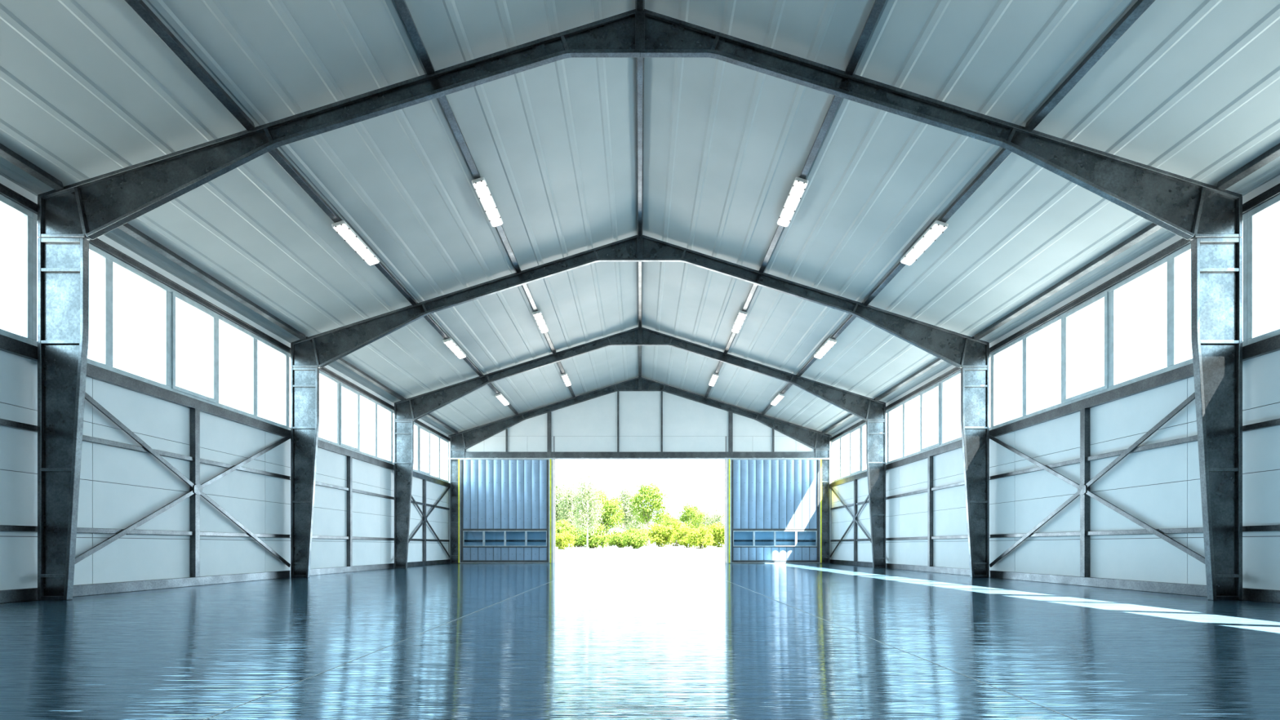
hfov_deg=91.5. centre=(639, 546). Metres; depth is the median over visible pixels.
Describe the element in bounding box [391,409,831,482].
window
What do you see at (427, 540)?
rail
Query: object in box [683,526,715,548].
bush
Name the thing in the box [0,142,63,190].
purlin
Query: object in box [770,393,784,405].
lamp
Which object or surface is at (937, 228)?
lamp
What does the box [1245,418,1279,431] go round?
rail
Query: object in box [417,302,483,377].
purlin
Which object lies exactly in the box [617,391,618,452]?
post
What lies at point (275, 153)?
purlin
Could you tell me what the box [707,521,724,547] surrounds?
bush
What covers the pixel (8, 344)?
beam
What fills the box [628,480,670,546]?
tree
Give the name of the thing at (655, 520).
tree
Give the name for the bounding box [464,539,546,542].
rail
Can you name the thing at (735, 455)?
header beam
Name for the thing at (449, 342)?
lamp
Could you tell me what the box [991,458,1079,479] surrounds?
rail
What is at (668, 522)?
bush
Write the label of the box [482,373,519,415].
purlin
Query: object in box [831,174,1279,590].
wall
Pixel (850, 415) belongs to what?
purlin
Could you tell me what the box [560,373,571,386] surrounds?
lamp
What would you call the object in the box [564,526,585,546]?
bush
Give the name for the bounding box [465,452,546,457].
header beam
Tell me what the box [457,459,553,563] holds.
door
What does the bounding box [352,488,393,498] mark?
rail
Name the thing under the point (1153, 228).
purlin
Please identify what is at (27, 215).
window
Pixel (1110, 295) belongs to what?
window
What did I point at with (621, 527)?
tree
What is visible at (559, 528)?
bush
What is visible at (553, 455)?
header beam
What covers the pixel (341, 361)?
purlin
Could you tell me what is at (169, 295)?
window frame
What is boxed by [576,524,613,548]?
bush
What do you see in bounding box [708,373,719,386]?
lamp
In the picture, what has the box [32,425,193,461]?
rail
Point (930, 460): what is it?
stud
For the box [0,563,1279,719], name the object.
floor
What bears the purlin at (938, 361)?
attached to the ceiling
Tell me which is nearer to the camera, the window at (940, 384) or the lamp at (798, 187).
the lamp at (798, 187)
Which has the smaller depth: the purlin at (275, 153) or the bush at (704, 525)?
the purlin at (275, 153)
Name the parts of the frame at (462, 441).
apex plate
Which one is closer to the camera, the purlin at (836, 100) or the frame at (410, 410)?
the purlin at (836, 100)
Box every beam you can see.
[0,334,450,487]
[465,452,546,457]
[551,452,728,457]
[635,0,644,10]
[635,57,644,235]
[637,262,642,328]
[638,345,641,377]
[733,452,814,457]
[829,334,1279,487]
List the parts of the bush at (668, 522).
crown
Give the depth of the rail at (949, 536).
16.02 m
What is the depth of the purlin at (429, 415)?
24.16 m
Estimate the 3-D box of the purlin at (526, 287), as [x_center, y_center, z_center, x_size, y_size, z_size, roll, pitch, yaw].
[-2.780,-6.306,17.315,0.125,0.117,5.910,0,0,0]
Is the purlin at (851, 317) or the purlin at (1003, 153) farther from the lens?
the purlin at (851, 317)
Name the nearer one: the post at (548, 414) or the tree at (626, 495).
the post at (548, 414)
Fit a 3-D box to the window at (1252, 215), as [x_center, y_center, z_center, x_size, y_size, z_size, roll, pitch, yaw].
[8.088,-3.548,5.270,0.104,1.780,6.000,0,0,0]
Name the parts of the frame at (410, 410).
apex plate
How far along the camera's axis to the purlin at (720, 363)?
22.48 m
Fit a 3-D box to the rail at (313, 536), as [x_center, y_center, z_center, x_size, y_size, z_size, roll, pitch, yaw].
[-8.065,-0.231,15.741,0.070,0.074,2.938,0,0,0]
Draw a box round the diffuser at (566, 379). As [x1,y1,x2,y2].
[562,374,570,386]
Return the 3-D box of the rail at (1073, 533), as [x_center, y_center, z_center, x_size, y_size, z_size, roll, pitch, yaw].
[8.065,-0.231,12.799,0.070,0.074,2.938,0,0,0]
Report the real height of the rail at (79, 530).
0.074 m
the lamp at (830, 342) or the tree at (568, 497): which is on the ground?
the tree at (568, 497)
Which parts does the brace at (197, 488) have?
gusset plate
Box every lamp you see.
[331,220,379,265]
[443,337,466,359]
[471,177,502,226]
[495,393,509,405]
[532,310,548,333]
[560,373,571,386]
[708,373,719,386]
[731,310,747,333]
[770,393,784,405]
[777,177,808,226]
[813,337,836,359]
[900,220,948,265]
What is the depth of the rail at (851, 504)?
24.92 m
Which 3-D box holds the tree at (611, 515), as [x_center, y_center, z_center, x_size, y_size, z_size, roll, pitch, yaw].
[-4.740,-3.601,83.090,5.547,7.765,5.728,0,0,-14]
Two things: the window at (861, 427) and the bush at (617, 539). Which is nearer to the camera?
the window at (861, 427)
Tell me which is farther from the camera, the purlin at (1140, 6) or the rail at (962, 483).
the rail at (962, 483)
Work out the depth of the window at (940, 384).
17.55 m
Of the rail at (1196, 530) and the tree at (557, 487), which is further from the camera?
the tree at (557, 487)
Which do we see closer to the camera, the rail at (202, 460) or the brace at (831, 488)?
the rail at (202, 460)
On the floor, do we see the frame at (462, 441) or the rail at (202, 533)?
the frame at (462, 441)
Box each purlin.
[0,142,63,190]
[117,222,306,340]
[124,0,255,131]
[267,148,417,305]
[306,336,404,400]
[394,0,435,75]
[404,398,458,434]
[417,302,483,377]
[438,95,520,273]
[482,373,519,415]
[522,284,556,354]
[555,351,575,397]
[704,351,724,397]
[723,284,757,354]
[759,95,841,273]
[760,373,797,415]
[796,302,862,377]
[821,398,875,434]
[844,0,885,75]
[862,148,1012,305]
[875,336,973,400]
[973,222,1162,340]
[1024,0,1155,131]
[1216,142,1279,190]
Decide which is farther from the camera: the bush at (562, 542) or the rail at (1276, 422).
the bush at (562, 542)
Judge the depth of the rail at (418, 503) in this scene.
22.63 m
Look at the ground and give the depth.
51.92 m
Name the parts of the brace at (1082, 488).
gusset plate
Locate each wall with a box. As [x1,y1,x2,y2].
[0,174,448,590]
[445,376,834,563]
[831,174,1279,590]
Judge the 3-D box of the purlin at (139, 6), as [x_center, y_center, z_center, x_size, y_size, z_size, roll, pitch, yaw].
[-5.165,-5.565,2.135,0.125,0.117,12.270,0,0,0]
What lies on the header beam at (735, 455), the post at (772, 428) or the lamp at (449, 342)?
the post at (772, 428)
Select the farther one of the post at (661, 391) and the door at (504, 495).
the post at (661, 391)
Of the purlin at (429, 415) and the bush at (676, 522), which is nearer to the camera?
the purlin at (429, 415)
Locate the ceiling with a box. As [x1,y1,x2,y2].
[0,0,1279,435]
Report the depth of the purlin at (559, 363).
22.48 m
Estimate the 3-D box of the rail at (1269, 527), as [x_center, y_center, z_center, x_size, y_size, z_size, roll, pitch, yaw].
[8.065,-0.231,6.799,0.070,0.074,2.938,0,0,0]
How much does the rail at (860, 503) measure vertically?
0.074 m
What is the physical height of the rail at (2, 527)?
0.074 m
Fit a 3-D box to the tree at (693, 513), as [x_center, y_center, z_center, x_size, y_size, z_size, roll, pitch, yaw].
[8.168,-3.684,101.927,5.085,7.580,5.231,0,0,3]
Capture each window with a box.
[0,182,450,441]
[0,194,32,345]
[288,352,391,463]
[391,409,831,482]
[829,182,1279,441]
[831,409,888,482]
[888,352,991,463]
[1247,194,1279,345]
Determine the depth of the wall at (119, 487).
10.78 m
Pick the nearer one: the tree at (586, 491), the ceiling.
the ceiling
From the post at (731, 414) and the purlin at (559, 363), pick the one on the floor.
the post at (731, 414)
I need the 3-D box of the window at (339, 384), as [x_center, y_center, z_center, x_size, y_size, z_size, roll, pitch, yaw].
[-8.088,-3.548,17.270,0.104,1.780,6.000,0,0,0]
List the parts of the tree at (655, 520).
crown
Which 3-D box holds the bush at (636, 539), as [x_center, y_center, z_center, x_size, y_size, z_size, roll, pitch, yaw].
[-0.513,-0.862,74.967,3.693,2.846,4.224,0,0,-33]
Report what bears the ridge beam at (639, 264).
attached to the ceiling
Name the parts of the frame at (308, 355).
apex plate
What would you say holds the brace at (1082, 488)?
attached to the frame at (72, 215)
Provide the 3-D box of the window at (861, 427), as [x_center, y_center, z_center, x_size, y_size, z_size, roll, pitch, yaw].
[8.088,-3.548,23.270,0.104,1.780,6.000,0,0,0]
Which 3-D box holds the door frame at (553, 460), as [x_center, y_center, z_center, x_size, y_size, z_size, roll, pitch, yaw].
[0.000,-1.493,26.430,7.300,4.420,0.180,0,0,0]
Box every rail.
[0,418,34,431]
[0,524,34,531]
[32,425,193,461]
[34,525,193,535]
[200,458,288,479]
[200,531,288,537]
[287,475,349,490]
[288,534,349,539]
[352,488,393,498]
[352,536,393,540]
[391,497,424,505]
[393,537,424,541]
[426,503,449,510]
[426,538,449,542]
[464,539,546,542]
[733,539,815,542]
[830,503,853,510]
[830,538,853,542]
[855,497,888,505]
[855,537,886,541]
[886,488,927,498]
[886,536,927,540]
[930,475,992,490]
[930,534,991,539]
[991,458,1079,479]
[991,531,1079,537]
[1086,425,1247,461]
[1086,525,1245,535]
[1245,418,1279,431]
[1245,524,1279,531]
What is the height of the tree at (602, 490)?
11.937 m
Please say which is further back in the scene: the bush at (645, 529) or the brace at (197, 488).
the bush at (645, 529)
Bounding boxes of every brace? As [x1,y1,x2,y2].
[75,391,290,567]
[408,486,449,557]
[830,486,871,557]
[989,391,1204,567]
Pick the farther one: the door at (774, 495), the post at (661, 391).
the post at (661, 391)
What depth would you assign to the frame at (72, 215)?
8.31 m
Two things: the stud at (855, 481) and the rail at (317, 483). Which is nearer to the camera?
the rail at (317, 483)
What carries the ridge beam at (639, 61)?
attached to the ceiling
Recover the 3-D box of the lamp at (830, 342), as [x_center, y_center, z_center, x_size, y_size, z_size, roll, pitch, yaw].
[5.139,-5.484,17.330,0.238,0.134,1.460,0,0,0]
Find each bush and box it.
[555,519,576,542]
[555,531,575,549]
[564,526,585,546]
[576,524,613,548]
[607,528,627,547]
[622,504,646,532]
[622,527,653,548]
[642,528,655,546]
[645,522,675,546]
[662,520,689,546]
[671,524,703,547]
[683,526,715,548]
[693,524,716,546]
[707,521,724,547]
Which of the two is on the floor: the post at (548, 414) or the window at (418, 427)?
the post at (548, 414)
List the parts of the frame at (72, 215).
apex plate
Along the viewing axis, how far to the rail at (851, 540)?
24.57 m
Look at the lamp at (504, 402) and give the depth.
23.18 m
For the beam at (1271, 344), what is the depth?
10.96 m
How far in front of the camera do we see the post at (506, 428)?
26.29 m
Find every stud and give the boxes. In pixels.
[190,408,199,577]
[346,456,352,566]
[422,480,426,560]
[853,480,857,560]
[927,456,933,566]
[1080,408,1089,577]
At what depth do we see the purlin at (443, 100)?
9.92 m
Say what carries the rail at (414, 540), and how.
attached to the wall at (119, 487)
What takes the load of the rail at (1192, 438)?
attached to the wall at (1160, 487)
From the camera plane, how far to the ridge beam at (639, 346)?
23.96 m
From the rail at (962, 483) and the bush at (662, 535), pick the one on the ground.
the bush at (662, 535)
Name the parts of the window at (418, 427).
track rail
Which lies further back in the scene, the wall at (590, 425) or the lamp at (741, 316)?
the wall at (590, 425)
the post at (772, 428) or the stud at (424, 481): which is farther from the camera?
the post at (772, 428)
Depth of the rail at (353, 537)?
18.72 m
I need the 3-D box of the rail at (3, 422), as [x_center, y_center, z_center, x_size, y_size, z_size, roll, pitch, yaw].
[-8.065,-1.568,6.799,0.070,0.074,2.938,0,0,0]
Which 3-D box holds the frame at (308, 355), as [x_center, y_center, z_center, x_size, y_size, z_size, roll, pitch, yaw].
[0.000,-3.217,14.315,16.000,7.868,0.090,0,0,0]
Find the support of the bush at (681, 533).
on the ground
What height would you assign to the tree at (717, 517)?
6.745 m
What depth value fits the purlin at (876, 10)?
7.65 m
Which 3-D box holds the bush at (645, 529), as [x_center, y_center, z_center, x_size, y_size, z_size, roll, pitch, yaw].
[1.085,-1.212,95.945,3.444,3.023,4.178,0,0,-26]
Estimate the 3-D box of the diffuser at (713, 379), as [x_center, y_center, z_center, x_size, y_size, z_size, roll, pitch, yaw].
[2.745,-6.194,23.330,0.172,0.020,1.400,17,0,0]
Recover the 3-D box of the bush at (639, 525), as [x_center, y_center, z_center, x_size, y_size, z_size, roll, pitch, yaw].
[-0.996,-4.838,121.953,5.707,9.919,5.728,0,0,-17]
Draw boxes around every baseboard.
[0,559,449,603]
[830,559,1279,603]
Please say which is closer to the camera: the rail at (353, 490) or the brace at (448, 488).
the rail at (353, 490)
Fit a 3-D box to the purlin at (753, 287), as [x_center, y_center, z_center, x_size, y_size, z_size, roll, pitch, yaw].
[2.780,-6.306,17.315,0.125,0.117,5.910,0,0,0]
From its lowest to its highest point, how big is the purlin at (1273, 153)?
0.117 m
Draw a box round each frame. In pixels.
[37,8,1242,599]
[290,235,989,577]
[394,327,885,568]
[450,377,829,563]
[553,459,726,563]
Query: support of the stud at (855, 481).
attached to the wall at (1160, 487)
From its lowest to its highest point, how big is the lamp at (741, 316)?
0.134 m
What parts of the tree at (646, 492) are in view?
crown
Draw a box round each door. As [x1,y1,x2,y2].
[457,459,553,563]
[726,459,822,563]
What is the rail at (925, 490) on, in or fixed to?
attached to the wall at (1160, 487)
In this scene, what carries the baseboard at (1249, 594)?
attached to the wall at (1160, 487)
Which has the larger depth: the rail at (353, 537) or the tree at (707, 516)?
the tree at (707, 516)
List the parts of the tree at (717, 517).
crown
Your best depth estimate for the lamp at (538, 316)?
17.17 m
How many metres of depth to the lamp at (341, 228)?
11.19 m
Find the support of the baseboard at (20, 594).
attached to the wall at (119, 487)
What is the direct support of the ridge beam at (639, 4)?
attached to the ceiling
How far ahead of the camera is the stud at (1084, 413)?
11.21 m
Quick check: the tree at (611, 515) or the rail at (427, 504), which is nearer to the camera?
the rail at (427, 504)
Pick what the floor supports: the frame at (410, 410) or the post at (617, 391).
the frame at (410, 410)
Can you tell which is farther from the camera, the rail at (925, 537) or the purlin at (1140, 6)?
the rail at (925, 537)
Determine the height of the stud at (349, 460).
3.040 m
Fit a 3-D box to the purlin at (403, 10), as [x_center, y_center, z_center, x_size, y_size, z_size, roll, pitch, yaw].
[-2.780,-6.306,2.135,0.125,0.117,12.270,0,0,0]
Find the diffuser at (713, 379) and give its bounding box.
[709,374,717,386]
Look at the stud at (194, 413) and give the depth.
11.21 m
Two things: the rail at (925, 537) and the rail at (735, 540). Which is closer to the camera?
the rail at (925, 537)
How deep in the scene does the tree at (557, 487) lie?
108.08 m
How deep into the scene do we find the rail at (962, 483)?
16.15 m
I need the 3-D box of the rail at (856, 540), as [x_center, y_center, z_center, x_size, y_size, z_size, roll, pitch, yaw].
[8.065,-0.231,21.741,0.070,0.074,2.938,0,0,0]
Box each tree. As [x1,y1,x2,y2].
[555,471,571,522]
[555,479,586,526]
[571,469,604,550]
[582,482,609,522]
[586,490,625,546]
[611,483,641,532]
[617,504,651,533]
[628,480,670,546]
[649,510,679,546]
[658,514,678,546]
[675,500,705,528]
[697,505,711,528]
[706,506,724,546]
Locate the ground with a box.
[555,546,724,563]
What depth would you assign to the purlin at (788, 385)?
22.54 m
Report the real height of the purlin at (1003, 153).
0.117 m
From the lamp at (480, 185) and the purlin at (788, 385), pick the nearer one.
the lamp at (480, 185)
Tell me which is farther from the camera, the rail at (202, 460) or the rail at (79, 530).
the rail at (202, 460)
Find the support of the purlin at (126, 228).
attached to the ceiling
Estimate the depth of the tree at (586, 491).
66.71 m
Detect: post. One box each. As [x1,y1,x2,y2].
[506,428,507,452]
[546,411,551,457]
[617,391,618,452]
[661,391,662,452]
[728,411,733,457]
[772,428,773,452]
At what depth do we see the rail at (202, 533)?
12.48 m
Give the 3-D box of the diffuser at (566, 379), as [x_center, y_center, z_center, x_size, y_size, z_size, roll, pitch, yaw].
[-2.745,-6.194,23.330,0.172,0.020,1.400,-17,0,0]

